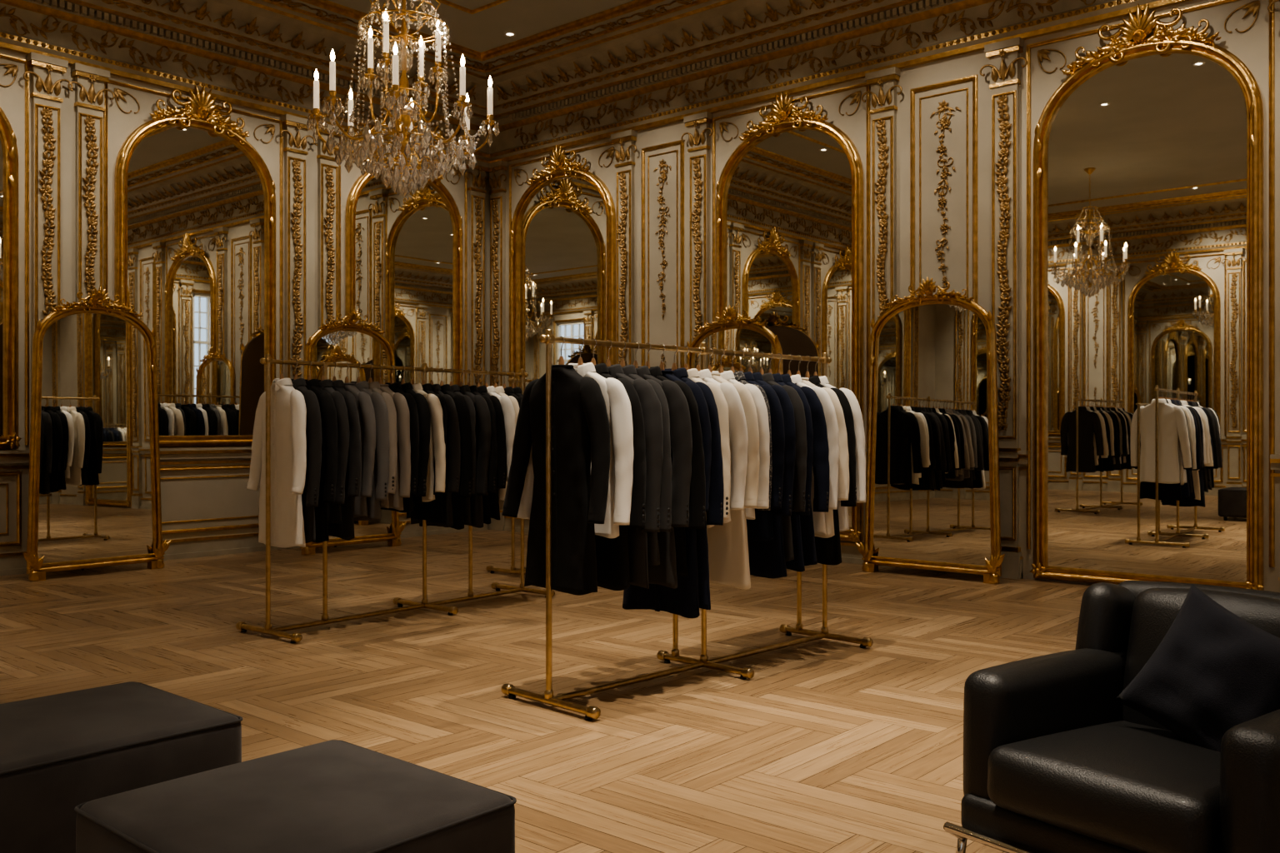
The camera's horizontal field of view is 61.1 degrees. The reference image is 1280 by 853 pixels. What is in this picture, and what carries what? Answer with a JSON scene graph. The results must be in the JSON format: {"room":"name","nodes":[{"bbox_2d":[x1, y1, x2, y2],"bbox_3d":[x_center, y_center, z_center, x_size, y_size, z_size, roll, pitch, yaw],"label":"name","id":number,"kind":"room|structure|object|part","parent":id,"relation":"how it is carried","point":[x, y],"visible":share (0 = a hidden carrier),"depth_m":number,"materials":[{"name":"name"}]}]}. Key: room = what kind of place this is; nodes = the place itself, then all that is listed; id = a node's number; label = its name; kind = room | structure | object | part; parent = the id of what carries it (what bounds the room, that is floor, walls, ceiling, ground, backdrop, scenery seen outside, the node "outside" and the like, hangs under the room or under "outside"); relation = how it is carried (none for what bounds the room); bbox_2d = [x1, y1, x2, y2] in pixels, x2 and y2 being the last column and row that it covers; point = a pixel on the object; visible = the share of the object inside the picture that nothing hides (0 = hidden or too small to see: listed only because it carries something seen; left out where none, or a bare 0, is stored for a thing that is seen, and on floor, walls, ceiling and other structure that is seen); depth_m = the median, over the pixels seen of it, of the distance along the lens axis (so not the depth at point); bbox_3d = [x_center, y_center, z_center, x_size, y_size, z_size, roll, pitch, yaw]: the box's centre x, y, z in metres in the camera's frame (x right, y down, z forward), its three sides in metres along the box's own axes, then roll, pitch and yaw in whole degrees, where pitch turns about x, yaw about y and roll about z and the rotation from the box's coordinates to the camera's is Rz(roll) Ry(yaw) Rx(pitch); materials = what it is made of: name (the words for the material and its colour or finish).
{"room":"clothing store","nodes":[
{"label":"clothing store","id":0,"kind":"room"},
{"bbox_2d":[0,48,489,554],"bbox_3d":[-6.160,-1.350,8.444,0.200,5.420,13.000,0,0,41],"label":"wall","id":1,"kind":"structure","parent":0,"point":[212,497],"depth_m":10.30,"materials":[{"name":"beige paint"}]},
{"bbox_2d":[0,107,21,449],"bbox_3d":[-5.797,-1.551,8.605,0.140,3.481,1.634,0,0,41],"label":"wall mirror","id":2,"kind":"object","parent":1,"relation":"attached to","point":[9,439],"visible":1,"depth_m":9.17,"materials":[{"name":"gold metal"}]},
{"bbox_2d":[0,137,3,436],"bbox_3d":[-5.841,-1.395,8.643,0.001,2.970,1.400,0,0,41],"label":"mirror glass","id":3,"kind":"object","parent":2,"relation":"attached to","point":[1,144],"depth_m":9.16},
{"bbox_2d":[114,85,275,446],"bbox_3d":[-4.216,-1.551,10.438,0.140,3.481,1.634,0,0,41],"label":"wall mirror","id":4,"kind":"object","parent":1,"relation":"attached to","point":[195,201],"visible":0.91,"depth_m":10.46,"materials":[{"name":"gold metal"}]},
{"bbox_2d":[0,53,467,546],"bbox_3d":[-6.062,-1.068,8.359,0.060,4.171,13.000,0,0,41],"label":"wall molding","id":5,"kind":"structure","parent":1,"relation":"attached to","point":[6,456],"depth_m":10.19,"materials":[{"name":"beige paint"}]},
{"bbox_2d":[0,520,488,576],"bbox_3d":[-6.068,1.167,8.364,0.045,0.185,13.000,0,0,41],"label":"baseboard","id":6,"kind":"structure","parent":1,"relation":"attached to","point":[12,563],"depth_m":10.56,"materials":[{"name":"beige paint"}]},
{"bbox_2d":[23,51,490,567],"bbox_3d":[-5.800,-0.970,8.628,0.106,4.460,12.174,0,0,41],"label":"trim","id":7,"kind":"structure","parent":1,"relation":"attached to","point":[47,72],"depth_m":9.72,"materials":[{"name":"beige paint"}]},
{"bbox_2d":[345,140,462,385],"bbox_3d":[-2.616,-1.551,12.293,0.140,3.481,1.634,0,0,41],"label":"wall mirror","id":8,"kind":"object","parent":1,"relation":"attached to","point":[403,256],"visible":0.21,"depth_m":12.37,"materials":[{"name":"gold metal"}]},
{"bbox_2d":[276,0,697,69],"bbox_3d":[-1.163,-4.160,4.133,13.400,0.200,13.400,0,0,41],"label":"ceiling","id":9,"kind":"structure","parent":0,"point":[482,31],"depth_m":10.74,"materials":[{"name":"paint"}]},
{"bbox_2d":[305,0,499,197],"bbox_3d":[-1.523,-2.768,6.992,1.136,2.585,1.138,0,0,15],"label":"crystal chandelier","id":10,"kind":"object","parent":9,"relation":"hanging from","point":[405,178],"visible":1,"depth_m":6.90,"materials":[{"name":"gold metal"}]},
{"bbox_2d":[261,0,709,72],"bbox_3d":[-1.163,-4.036,4.133,11.680,0.048,11.680,0,0,41],"label":"trim","id":11,"kind":"structure","parent":9,"relation":"attached to","point":[634,5],"depth_m":10.87,"materials":[{"name":"gold metal"}]},
{"bbox_2d":[0,530,1091,852],"bbox_3d":[-1.163,1.261,4.133,13.000,0.002,13.000,0,0,41],"label":"floor","id":12,"kind":"structure","parent":0,"point":[830,746],"depth_m":5.54,"materials":[{"name":"brown wood"}]},
{"bbox_2d":[22,286,171,581],"bbox_3d":[-4.712,0.037,9.318,0.416,2.448,1.230,-1,0,40],"label":"floor mirror","id":13,"kind":"object","parent":12,"relation":"on","point":[94,484],"visible":1,"depth_m":9.23,"materials":[{"name":"gold metal"}]},
{"bbox_2d":[37,313,153,563],"bbox_3d":[-4.638,0.080,9.257,0.001,2.100,0.980,-1,0,40],"label":"mirror glass","id":14,"kind":"object","parent":13,"relation":"attached to","point":[95,480],"depth_m":9.24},
{"bbox_2d":[0,681,242,852],"bbox_3d":[-1.648,1.043,3.112,0.716,0.434,0.736,0,0,41],"label":"ottoman","id":15,"kind":"object","parent":12,"relation":"on","point":[59,753],"visible":0.74,"depth_m":2.93,"materials":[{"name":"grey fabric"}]},
{"bbox_2d":[74,740,516,852],"bbox_3d":[-0.773,1.043,2.449,0.746,0.434,0.706,0,0,41],"label":"ottoman","id":16,"kind":"object","parent":12,"relation":"on","point":[332,796],"visible":1,"depth_m":2.38,"materials":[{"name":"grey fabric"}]},
{"bbox_2d":[300,309,406,555],"bbox_3d":[-3.022,0.032,11.124,0.416,2.458,1.270,-1,0,41],"label":"floor mirror","id":17,"kind":"object","parent":12,"relation":"on","point":[343,342],"visible":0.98,"depth_m":11.11,"materials":[{"name":"gold metal"}]},
{"bbox_2d":[311,330,392,539],"bbox_3d":[-2.949,0.075,11.062,0.001,2.110,1.020,-1,0,41],"label":"mirror glass","id":18,"kind":"object","parent":17,"relation":"attached to","point":[341,347],"depth_m":11.11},
{"bbox_2d":[235,354,554,643],"bbox_3d":[-1.554,0.412,7.307,0.624,1.696,2.240,0,0,39],"label":"clothing rack","id":19,"kind":"object","parent":12,"relation":"on","point":[295,637],"visible":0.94,"depth_m":6.92,"materials":[{"name":"gold metal"}]},
{"bbox_2d":[246,359,522,548],"bbox_3d":[-1.567,0.157,7.299,0.699,1.130,2.140,0,0,39],"label":"hanging clothes","id":20,"kind":"object","parent":19,"relation":"hanging from","point":[342,453],"visible":0.97,"depth_m":6.81,"materials":[{"name":"black fabric"}]},
{"bbox_2d":[486,375,533,575],"bbox_3d":[-0.583,0.412,9.705,0.624,1.696,1.598,0,0,41],"label":"clothing rack","id":21,"kind":"object","parent":12,"relation":"on","point":[489,568],"visible":0.2,"depth_m":9.13,"materials":[{"name":"gold metal"}]},
{"bbox_2d":[501,329,872,720],"bbox_3d":[0.337,0.412,5.596,0.624,1.696,2.223,0,0,45],"label":"clothing rack","id":22,"kind":"object","parent":12,"relation":"on","point":[592,712],"visible":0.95,"depth_m":5.37,"materials":[{"name":"gold metal"}]},
{"bbox_2d":[501,336,865,618],"bbox_3d":[0.323,0.257,5.588,0.697,1.330,2.146,0,0,44],"label":"hanging clothes","id":23,"kind":"object","parent":22,"relation":"hanging from","point":[668,484],"visible":1,"depth_m":5.12,"materials":[{"name":"black fabric"}]},
{"bbox_2d":[686,305,783,374],"bbox_3d":[0.954,0.047,10.553,1.330,2.428,0.397,0,-1,41],"label":"floor mirror","id":24,"kind":"object","parent":12,"relation":"on","point":[741,334],"visible":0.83,"depth_m":10.45,"materials":[{"name":"gold metal"}]},
{"bbox_2d":[693,329,774,374],"bbox_3d":[0.898,0.090,10.488,1.080,2.080,0.001,0,-1,41],"label":"mirror glass","id":25,"kind":"object","parent":24,"relation":"attached to","point":[745,340],"depth_m":10.45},
{"bbox_2d":[855,276,1004,584],"bbox_3d":[2.497,0.007,9.157,1.330,2.508,0.416,0,0,41],"label":"floor mirror","id":26,"kind":"object","parent":12,"relation":"on","point":[932,502],"visible":1,"depth_m":9.06,"materials":[{"name":"gold metal"}]},
{"bbox_2d":[872,304,990,565],"bbox_3d":[2.434,0.050,9.084,1.080,2.160,0.001,0,-1,41],"label":"mirror glass","id":27,"kind":"object","parent":26,"relation":"attached to","point":[932,489],"depth_m":9.07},
{"bbox_2d":[943,580,1279,852],"bbox_3d":[1.447,0.854,2.912,0.979,0.813,0.860,0,0,-37],"label":"leather armchair","id":28,"kind":"object","parent":12,"relation":"on","point":[1159,732],"visible":1,"depth_m":2.85,"materials":[{"name":"black leather"}]},
{"bbox_3d":[1.425,1.171,2.895,0.869,0.178,0.845,0,0,-37],"label":"chrome frame","id":29,"kind":"part","parent":28,"relation":"part of","materials":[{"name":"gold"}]},
{"bbox_3d":[1.211,0.870,3.165,0.760,0.405,0.159,0,0,-37],"label":"arm","id":30,"kind":"part","parent":28,"relation":"part of","materials":[{"name":"black leather"}]},
{"bbox_3d":[1.387,1.055,2.866,0.720,0.110,0.780,0,0,-37],"label":"seat","id":31,"kind":"part","parent":28,"relation":"part of","materials":[{"name":"black leather"}]},
{"bbox_2d":[987,720,1220,852],"bbox_3d":[1.340,0.935,2.830,0.709,0.207,0.570,0,0,-37],"label":"seat cushion","id":32,"kind":"object","parent":28,"relation":"on","point":[1075,787],"depth_m":2.68,"materials":[{"name":"black leather"}]},
{"bbox_2d":[1114,584,1279,752],"bbox_3d":[1.552,0.685,2.929,0.165,0.400,0.400,29,5,-34],"label":"throw pillow","id":33,"kind":"object","parent":28,"relation":"on","point":[1216,669],"depth_m":2.90,"materials":[{"name":"black fabric"}]},
{"bbox_3d":[1.628,0.870,2.616,0.760,0.405,0.159,0,0,-37],"label":"arm","id":34,"kind":"part","parent":28,"relation":"part of","materials":[{"name":"black leather"}]},
{"bbox_2d":[505,0,1279,592],"bbox_3d":[3.148,-1.350,9.131,13.400,5.420,0.200,0,0,41],"label":"wall","id":35,"kind":"structure","parent":0,"point":[1251,47],"depth_m":9.41,"materials":[{"name":"beige paint"}]},
{"bbox_2d":[510,145,615,389],"bbox_3d":[-0.938,-1.081,12.431,1.694,4.283,0.140,0,0,41],"label":"wall mirror","id":36,"kind":"object","parent":35,"relation":"attached to","point":[562,235],"visible":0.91,"depth_m":12.46,"materials":[{"name":"gold metal"}]},
{"bbox_2d":[0,0,1193,163],"bbox_3d":[-1.163,-3.630,4.133,13.000,0.860,13.000,0,0,41],"label":"crown molding","id":37,"kind":"structure","parent":35,"relation":"attached to","point":[269,16],"depth_m":10.58,"materials":[{"name":"gold paint"}]},
{"bbox_2d":[715,91,863,542],"bbox_3d":[1.379,-1.081,10.432,1.694,4.283,0.140,0,0,41],"label":"wall mirror","id":38,"kind":"object","parent":35,"relation":"attached to","point":[789,197],"visible":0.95,"depth_m":10.37,"materials":[{"name":"gold metal"}]},
{"bbox_2d":[485,0,1279,592],"bbox_3d":[3.037,-0.970,9.025,13.034,4.460,0.106,0,0,41],"label":"trim","id":39,"kind":"structure","parent":35,"relation":"attached to","point":[1004,57],"depth_m":9.72,"materials":[{"name":"beige paint"}]},
{"bbox_2d":[504,515,1279,592],"bbox_3d":[3.068,1.167,9.038,13.000,0.185,0.045,0,0,41],"label":"baseboard","id":40,"kind":"structure","parent":35,"relation":"attached to","point":[850,553],"depth_m":10.01,"materials":[{"name":"beige paint"}]},
{"bbox_2d":[509,0,1279,567],"bbox_3d":[3.063,-1.072,9.032,13.000,4.164,0.060,0,0,41],"label":"wall molding","id":41,"kind":"structure","parent":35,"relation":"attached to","point":[1024,457],"depth_m":9.28,"materials":[{"name":"beige paint"}]},
{"bbox_2d":[1029,3,1264,590],"bbox_3d":[3.832,-1.001,8.316,1.694,4.482,0.140,0,0,41],"label":"wall mirror","id":42,"kind":"object","parent":35,"relation":"attached to","point":[1148,156],"visible":1,"depth_m":8.31,"materials":[{"name":"gold metal"}]}
]}

